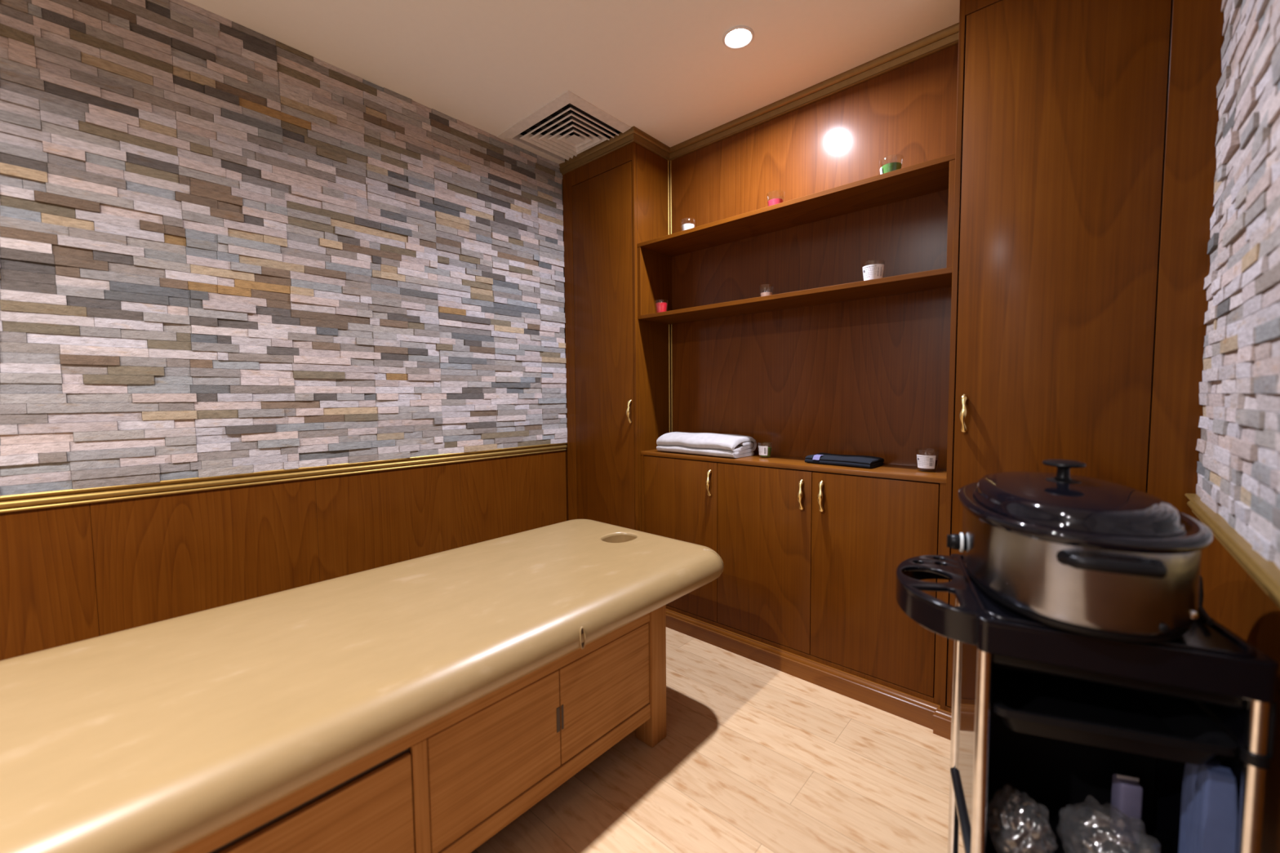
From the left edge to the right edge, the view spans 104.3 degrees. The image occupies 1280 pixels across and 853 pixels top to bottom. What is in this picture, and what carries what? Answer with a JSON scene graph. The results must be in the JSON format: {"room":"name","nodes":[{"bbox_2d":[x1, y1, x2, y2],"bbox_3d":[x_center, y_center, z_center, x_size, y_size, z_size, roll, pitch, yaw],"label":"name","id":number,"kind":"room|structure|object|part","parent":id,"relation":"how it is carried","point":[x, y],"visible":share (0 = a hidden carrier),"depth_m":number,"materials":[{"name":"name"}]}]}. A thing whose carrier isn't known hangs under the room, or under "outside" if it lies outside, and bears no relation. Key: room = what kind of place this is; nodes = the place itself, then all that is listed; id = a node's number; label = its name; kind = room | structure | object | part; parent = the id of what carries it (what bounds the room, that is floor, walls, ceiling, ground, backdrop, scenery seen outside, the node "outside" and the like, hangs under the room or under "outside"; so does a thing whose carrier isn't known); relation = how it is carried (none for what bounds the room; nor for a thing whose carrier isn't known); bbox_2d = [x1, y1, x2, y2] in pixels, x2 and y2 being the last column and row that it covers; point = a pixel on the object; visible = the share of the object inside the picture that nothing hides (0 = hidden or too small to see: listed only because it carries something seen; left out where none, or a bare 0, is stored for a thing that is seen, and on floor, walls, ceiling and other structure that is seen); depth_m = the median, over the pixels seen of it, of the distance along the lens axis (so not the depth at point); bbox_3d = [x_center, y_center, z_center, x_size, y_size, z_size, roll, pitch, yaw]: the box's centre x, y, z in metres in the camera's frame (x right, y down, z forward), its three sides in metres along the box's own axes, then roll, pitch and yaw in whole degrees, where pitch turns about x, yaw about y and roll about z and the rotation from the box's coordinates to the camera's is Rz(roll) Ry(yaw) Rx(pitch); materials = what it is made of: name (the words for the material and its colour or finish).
{"room":"massage room","nodes":[
{"label":"massage room","id":0,"kind":"room"},
{"bbox_2d":[0,0,568,661],"bbox_3d":[-1.628,-0.160,1.579,0.070,2.460,4.200,3,5,42],"label":"wall","id":1,"kind":"structure","parent":0,"point":[227,247],"depth_m":1.76,"materials":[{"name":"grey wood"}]},
{"bbox_2d":[0,442,567,512],"bbox_3d":[-1.706,0.211,1.487,0.024,0.050,3.822,3,5,42],"label":"trim","id":2,"kind":"structure","parent":1,"relation":"attached to","point":[12,503],"depth_m":1.77,"materials":[{"name":"gold metal"}]},
{"bbox_2d":[666,608,951,740],"bbox_3d":[0.501,0.977,2.141,2.495,0.086,0.048,3,5,42],"label":"baseboard","id":3,"kind":"structure","parent":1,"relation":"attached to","point":[917,710],"depth_m":1.96,"materials":[{"name":"brown wood"}]},
{"bbox_2d":[183,0,959,146],"bbox_3d":[-0.697,-1.396,0.663,2.575,0.100,4.200,3,5,42],"label":"ceiling","id":4,"kind":"structure","parent":0,"point":[664,69],"depth_m":1.86,"materials":[{"name":"paint"}]},
{"bbox_2d":[496,90,631,164],"bbox_3d":[-0.339,-1.501,2.500,0.554,0.110,0.527,3,5,42],"label":"ceiling vent","id":5,"kind":"object","parent":4,"relation":"in","point":[567,126],"visible":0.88,"depth_m":2.47,"materials":[{"name":"white metal"}]},
{"bbox_3d":[-0.329,-1.450,2.514,0.068,0.003,0.068,3,5,42],"label":"plate","id":6,"kind":"part","parent":5,"relation":"part of","materials":[{"name":"white metal"}]},
{"bbox_2d":[722,25,754,48],"bbox_3d":[0.359,-1.421,1.818,0.115,0.006,0.115,3,5,42],"label":"recessed light","id":7,"kind":"object","parent":4,"relation":"in","point":[738,37],"visible":1,"depth_m":1.81,"materials":[{"name":"white glass"}]},
{"bbox_2d":[471,626,964,852],"bbox_3d":[-0.675,1.135,0.814,2.575,0.050,4.200,3,5,42],"label":"floor","id":8,"kind":"structure","parent":0,"point":[753,757],"depth_m":1.49,"materials":[{"name":"brown wood"}]},
{"bbox_2d":[0,519,724,852],"bbox_3d":[-0.613,0.772,1.347,0.824,0.609,1.951,3,5,42],"label":"massage table","id":9,"kind":"object","parent":8,"relation":"on","point":[427,704],"visible":1,"depth_m":1.05,"materials":[{"name":"beige leather"}]},
{"bbox_3d":[-0.633,0.824,0.890,0.020,0.255,0.444,3,5,42],"label":"drawer","id":10,"kind":"part","parent":9,"relation":"part of","materials":[{"name":"brown wood"}]},
{"bbox_3d":[-0.382,0.619,1.164,0.030,0.083,1.212,3,5,42],"label":"rail","id":11,"kind":"part","parent":9,"relation":"part of","materials":[{"name":"brown wood"}]},
{"bbox_3d":[-0.342,0.795,1.214,0.020,0.268,0.358,3,5,42],"label":"door","id":12,"kind":"part","parent":9,"relation":"part of","materials":[{"name":"brown wood"}]},
{"bbox_3d":[-0.379,0.960,1.185,0.030,0.050,1.212,3,5,42],"label":"rail","id":13,"kind":"part","parent":9,"relation":"part of","materials":[{"name":"brown wood"}]},
{"bbox_3d":[-0.222,0.788,1.338,0.007,0.068,0.012,3,5,42],"label":"finger pull","id":14,"kind":"part","parent":9,"relation":"part of","materials":[{"name":"brown wood"}]},
{"bbox_3d":[-0.212,0.787,1.349,0.007,0.068,0.008,3,5,42],"label":"finger pull","id":15,"kind":"part","parent":9,"relation":"part of","materials":[{"name":"brown wood"}]},
{"bbox_3d":[-0.099,0.776,1.486,0.020,0.268,0.366,3,5,42],"label":"door","id":16,"kind":"part","parent":9,"relation":"part of","materials":[{"name":"brown wood"}]},
{"bbox_3d":[0.035,0.798,1.667,0.076,0.508,0.075,3,5,42],"label":"leg","id":17,"kind":"part","parent":9,"relation":"part of","materials":[{"name":"brown wood"}]},
{"bbox_2d":[562,142,671,531],"bbox_3d":[-0.141,-0.245,2.792,0.546,2.459,0.314,3,5,42],"label":"tall cabinet","id":18,"kind":"object","parent":8,"relation":"on","point":[617,361],"visible":0.8,"depth_m":2.64,"materials":[{"name":"brown wood"}]},
{"bbox_3d":[-0.195,-0.221,2.687,0.448,2.212,0.019,3,5,42],"label":"door","id":19,"kind":"part","parent":18,"relation":"part of","materials":[{"name":"brown wood"}]},
{"bbox_3d":[-0.056,-0.075,2.538,0.022,0.126,0.032,3,5,42],"label":"handle","id":20,"kind":"part","parent":18,"relation":"part of","materials":[{"name":"gold metal"}]},
{"bbox_2d":[640,454,946,705],"bbox_3d":[0.590,0.588,2.216,1.364,0.852,0.283,3,5,42],"label":"base cabinet","id":21,"kind":"object","parent":8,"relation":"on","point":[811,559],"visible":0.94,"depth_m":1.98,"materials":[{"name":"brown wood"}]},
{"bbox_3d":[0.194,0.528,2.431,0.441,0.741,0.019,3,5,42],"label":"door","id":22,"kind":"part","parent":21,"relation":"part of","materials":[{"name":"brown wood"}]},
{"bbox_3d":[0.313,0.261,2.272,0.022,0.126,0.032,3,5,42],"label":"handle","id":23,"kind":"part","parent":21,"relation":"part of","materials":[{"name":"gold metal"}]},
{"bbox_3d":[0.523,0.542,2.138,0.438,0.741,0.019,3,5,42],"label":"door","id":24,"kind":"part","parent":21,"relation":"part of","materials":[{"name":"brown wood"}]},
{"bbox_2d":[640,448,946,484],"bbox_3d":[0.596,0.153,2.201,1.364,0.018,0.251,3,5,42],"label":"countertop","id":25,"kind":"structure","parent":21,"relation":"on","point":[886,471],"depth_m":1.96,"materials":[{"name":"brown wood"}]},
{"bbox_2d":[656,431,756,457],"bbox_3d":[0.318,0.081,2.434,0.461,0.099,0.212,3,5,44],"label":"towel","id":26,"kind":"object","parent":25,"relation":"on","point":[722,445],"visible":1,"depth_m":2.33,"materials":[{"name":"white fabric"}]},
{"bbox_2d":[757,442,773,457],"bbox_3d":[0.569,0.107,2.259,0.066,0.068,0.066,3,5,45],"label":"candle","id":27,"kind":"object","parent":25,"relation":"on","point":[765,451],"visible":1,"depth_m":2.24,"materials":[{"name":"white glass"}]},
{"bbox_2d":[804,453,884,468],"bbox_3d":[0.828,0.134,2.021,0.265,0.034,0.156,3,5,45],"label":"folded cloth","id":28,"kind":"object","parent":25,"relation":"on","point":[862,461],"visible":1,"depth_m":1.97,"materials":[{"name":"black fabric"}]},
{"bbox_2d":[915,448,940,470],"bbox_3d":[1.050,0.123,1.817,0.078,0.080,0.078,2,4,41],"label":"candle","id":29,"kind":"object","parent":25,"relation":"on","point":[924,462],"visible":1,"depth_m":1.79,"materials":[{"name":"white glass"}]},
{"bbox_2d":[917,456,933,465],"bbox_3d":[1.029,0.125,1.794,0.052,0.033,0.014,2,4,41],"label":"print","id":30,"kind":"object","parent":29,"relation":"on","point":[922,460],"depth_m":1.79},
{"bbox_3d":[0.640,0.275,1.981,0.022,0.126,0.032,3,5,42],"label":"handle","id":31,"kind":"part","parent":21,"relation":"part of","materials":[{"name":"gold metal"}]},
{"bbox_3d":[0.700,0.274,1.927,0.022,0.126,0.032,3,5,42],"label":"handle","id":32,"kind":"part","parent":21,"relation":"part of","materials":[{"name":"gold metal"}]},
{"bbox_3d":[0.851,0.557,1.845,0.436,0.741,0.019,3,5,42],"label":"door","id":33,"kind":"part","parent":21,"relation":"part of","materials":[{"name":"brown wood"}]},
{"bbox_2d":[939,0,1224,712],"bbox_3d":[1.294,-0.182,1.520,0.559,2.459,0.304,3,5,42],"label":"tall cabinet","id":34,"kind":"object","parent":8,"relation":"on","point":[1086,130],"visible":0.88,"depth_m":1.39,"materials":[{"name":"brown wood"}]},
{"bbox_3d":[1.030,-0.040,1.583,0.022,0.126,0.032,3,5,42],"label":"handle","id":35,"kind":"part","parent":34,"relation":"part of","materials":[{"name":"gold metal"}]},
{"bbox_2d":[895,553,1279,852],"bbox_3d":[0.747,0.695,0.960,0.463,0.785,0.386,1,4,26],"label":"trolley","id":36,"kind":"object","parent":8,"relation":"on","point":[1051,713],"visible":0.88,"depth_m":0.85,"materials":[{"name":"black plastic"}]},
{"bbox_3d":[0.701,0.664,1.100,0.021,0.690,0.021,1,4,26],"label":"post","id":37,"kind":"part","parent":36,"relation":"part of","materials":[{"name":"metal"}]},
{"bbox_3d":[0.639,0.598,0.972,0.003,0.460,0.253,1,4,26],"label":"panel","id":38,"kind":"part","parent":36,"relation":"part of","materials":[{"name":"clear glass"}]},
{"bbox_3d":[0.581,0.680,0.853,0.021,0.690,0.021,1,4,26],"label":"post","id":39,"kind":"part","parent":36,"relation":"part of","materials":[{"name":"metal"}]},
{"bbox_2d":[986,783,1057,852],"bbox_3d":[0.670,0.710,0.881,0.101,0.119,0.124,1,4,26],"label":"plastic bag","id":40,"kind":"object","parent":36,"relation":"on","point":[1020,795],"visible":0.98,"depth_m":0.88,"materials":[{"name":"plastic"}]},
{"bbox_2d":[950,768,1170,852],"bbox_3d":[0.781,0.773,0.904,0.341,0.011,0.282,1,4,26],"label":"shelf","id":41,"kind":"object","parent":36,"relation":"attached to","point":[1021,826],"depth_m":0.95,"materials":[{"name":"black plastic"}]},
{"bbox_3d":[0.838,0.593,1.014,0.318,0.460,0.004,1,4,26],"label":"panel","id":42,"kind":"part","parent":36,"relation":"part of","materials":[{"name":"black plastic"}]},
{"bbox_2d":[946,459,1213,643],"bbox_3d":[0.799,0.183,0.932,0.380,0.239,0.567,1,4,27],"label":"slow cooker","id":43,"kind":"object","parent":36,"relation":"on","point":[1088,556],"visible":1,"depth_m":0.75,"materials":[{"name":"silver metal"}]},
{"bbox_3d":[0.791,0.084,0.930,0.062,0.040,0.078,1,4,27],"label":"knob","id":44,"kind":"part","parent":43,"relation":"part of","materials":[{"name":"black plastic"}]},
{"bbox_3d":[0.792,0.125,0.932,0.268,0.047,0.462,1,4,27],"label":"lid","id":45,"kind":"part","parent":43,"relation":"part of","materials":[{"name":"glass"}]},
{"bbox_3d":[0.674,0.198,0.706,0.121,0.026,0.049,1,4,27],"label":"loop handle","id":46,"kind":"part","parent":43,"relation":"part of","materials":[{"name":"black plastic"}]},
{"bbox_3d":[0.939,0.273,0.846,0.050,0.068,0.165,1,4,27],"label":"power cord","id":47,"kind":"part","parent":43,"relation":"part of","materials":[{"name":"black rubber"}]},
{"bbox_2d":[895,553,1279,759],"bbox_3d":[0.770,0.375,0.943,0.503,0.145,0.454,3,5,42],"label":"tray","id":48,"kind":"object","parent":36,"relation":"on","point":[1223,686],"depth_m":0.76,"materials":[{"name":"black plastic"}]},
{"bbox_2d":[1056,795,1160,852],"bbox_3d":[0.793,0.709,0.839,0.141,0.123,0.139,-2,4,-27],"label":"plastic bag","id":49,"kind":"object","parent":36,"relation":"on","point":[1087,806],"visible":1,"depth_m":0.87,"materials":[{"name":"plastic"}]},
{"bbox_2d":[990,662,1237,764],"bbox_3d":[0.775,0.477,0.882,0.289,0.066,0.268,1,4,26],"label":"tray","id":50,"kind":"object","parent":36,"relation":"on","point":[1030,702],"depth_m":0.83,"materials":[{"name":"black plastic"}]},
{"bbox_2d":[1110,773,1142,844],"bbox_3d":[0.902,0.706,0.923,0.034,0.118,0.032,1,4,17],"label":"packet","id":51,"kind":"object","parent":36,"relation":"on","point":[1126,796],"visible":0.98,"depth_m":0.91,"materials":[{"name":"purple plastic"}]},
{"bbox_3d":[0.929,0.603,0.832,0.003,0.460,0.253,1,4,26],"label":"panel","id":52,"kind":"part","parent":36,"relation":"part of","materials":[{"name":"black plastic"}]},
{"bbox_2d":[1178,757,1237,852],"bbox_3d":[0.872,0.640,0.766,0.035,0.266,0.063,1,4,26],"label":"bottle","id":53,"kind":"object","parent":36,"relation":"in","point":[1209,800],"visible":0.86,"depth_m":0.74,"materials":[{"name":"blue plastic"}]},
{"bbox_3d":[0.868,0.686,0.714,0.021,0.690,0.021,1,4,26],"label":"post","id":54,"kind":"part","parent":36,"relation":"part of","materials":[{"name":"metal"}]},
{"bbox_2d":[669,43,958,468],"bbox_3d":[0.696,-0.223,2.287,2.513,2.460,0.046,3,5,42],"label":"panel","id":55,"kind":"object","parent":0,"point":[870,377],"depth_m":2.14,"materials":[{"name":"brown wood"}]},
{"bbox_2d":[667,160,671,235],"bbox_3d":[0.160,-1.172,2.664,0.020,0.488,0.008,-1,3,-3],"label":"trim","id":56,"kind":"structure","parent":55,"relation":"attached to","point":[668,160],"depth_m":2.66,"materials":[{"name":"gold metal"}]},
{"bbox_2d":[668,324,672,432],"bbox_3d":[0.168,-0.219,2.721,0.020,0.671,0.008,-1,3,-3],"label":"trim","id":57,"kind":"structure","parent":55,"relation":"attached to","point":[668,324],"depth_m":2.71,"materials":[{"name":"gold metal"}]},
{"bbox_2d":[559,22,959,174],"bbox_3d":[0.355,-1.423,2.272,1.924,0.056,0.308,3,5,42],"label":"trim","id":58,"kind":"structure","parent":55,"relation":"attached to","point":[948,37],"depth_m":2.21,"materials":[{"name":"brown wood"}]},
{"bbox_2d":[637,153,955,324],"bbox_3d":[0.585,-0.713,2.145,1.364,0.375,0.260,3,5,42],"label":"wall shelf","id":59,"kind":"object","parent":55,"relation":"attached to","point":[811,250],"visible":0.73,"depth_m":2.10,"materials":[{"name":"brown wood"}]},
{"bbox_3d":[0.081,-0.735,2.591,0.017,0.339,0.254,3,5,42],"label":"panel","id":60,"kind":"part","parent":59,"relation":"part of","materials":[{"name":"brown wood"}]},
{"bbox_2d":[655,300,668,312],"bbox_3d":[0.107,-0.595,2.493,0.068,0.070,0.068,3,5,42],"label":"candle","id":61,"kind":"object","parent":59,"relation":"on","point":[660,307],"visible":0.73,"depth_m":2.47,"materials":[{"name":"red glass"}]},
{"bbox_2d":[680,221,695,231],"bbox_3d":[0.229,-0.948,2.377,0.075,0.072,0.075,3,5,42],"label":"candle","id":62,"kind":"object","parent":59,"relation":"on","point":[686,226],"visible":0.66,"depth_m":2.35,"materials":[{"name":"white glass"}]},
{"bbox_2d":[759,286,773,296],"bbox_3d":[0.551,-0.580,2.168,0.064,0.070,0.064,3,5,42],"label":"candle","id":63,"kind":"object","parent":59,"relation":"on","point":[763,294],"visible":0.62,"depth_m":2.15,"materials":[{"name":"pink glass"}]},
{"bbox_2d":[766,192,785,206],"bbox_3d":[0.565,-0.933,2.073,0.075,0.072,0.075,3,5,42],"label":"candle","id":64,"kind":"object","parent":59,"relation":"on","point":[775,201],"visible":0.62,"depth_m":2.05,"materials":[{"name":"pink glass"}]},
{"bbox_3d":[0.670,-0.719,2.240,1.330,0.374,0.005,3,5,42],"label":"panel","id":65,"kind":"part","parent":59,"relation":"part of","materials":[{"name":"brown wood"}]},
{"bbox_2d":[862,262,885,280],"bbox_3d":[0.857,-0.564,1.825,0.078,0.074,0.078,1,4,30],"label":"candle","id":66,"kind":"object","parent":59,"relation":"on","point":[875,271],"visible":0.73,"depth_m":1.79,"materials":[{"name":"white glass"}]},
{"bbox_2d":[863,265,882,278],"bbox_3d":[0.842,-0.561,1.802,0.064,0.036,0.022,1,4,30],"label":"print","id":67,"kind":"object","parent":66,"relation":"attached to","point":[869,271],"depth_m":1.79},
{"bbox_2d":[879,158,903,174],"bbox_3d":[0.898,-0.918,1.778,0.078,0.072,0.078,1,4,23],"label":"candle","id":68,"kind":"object","parent":59,"relation":"on","point":[891,166],"visible":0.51,"depth_m":1.75,"materials":[{"name":"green glass"}]},
{"bbox_3d":[1.086,-0.691,1.696,0.017,0.339,0.254,3,5,42],"label":"panel","id":69,"kind":"part","parent":59,"relation":"part of","materials":[{"name":"brown wood"}]},
{"bbox_2d":[1195,0,1279,852],"bbox_3d":[0.249,-0.077,-0.093,0.070,2.460,4.200,3,5,42],"label":"wall","id":70,"kind":"structure","parent":0,"point":[1238,446],"depth_m":0.93,"materials":[{"name":"grey stone"}]},
{"bbox_2d":[1184,493,1279,608],"bbox_3d":[0.141,0.292,-0.151,0.029,0.050,3.833,3,5,42],"label":"trim","id":71,"kind":"structure","parent":70,"relation":"attached to","point":[1265,573],"depth_m":0.85,"materials":[{"name":"gold metal"}]}
]}

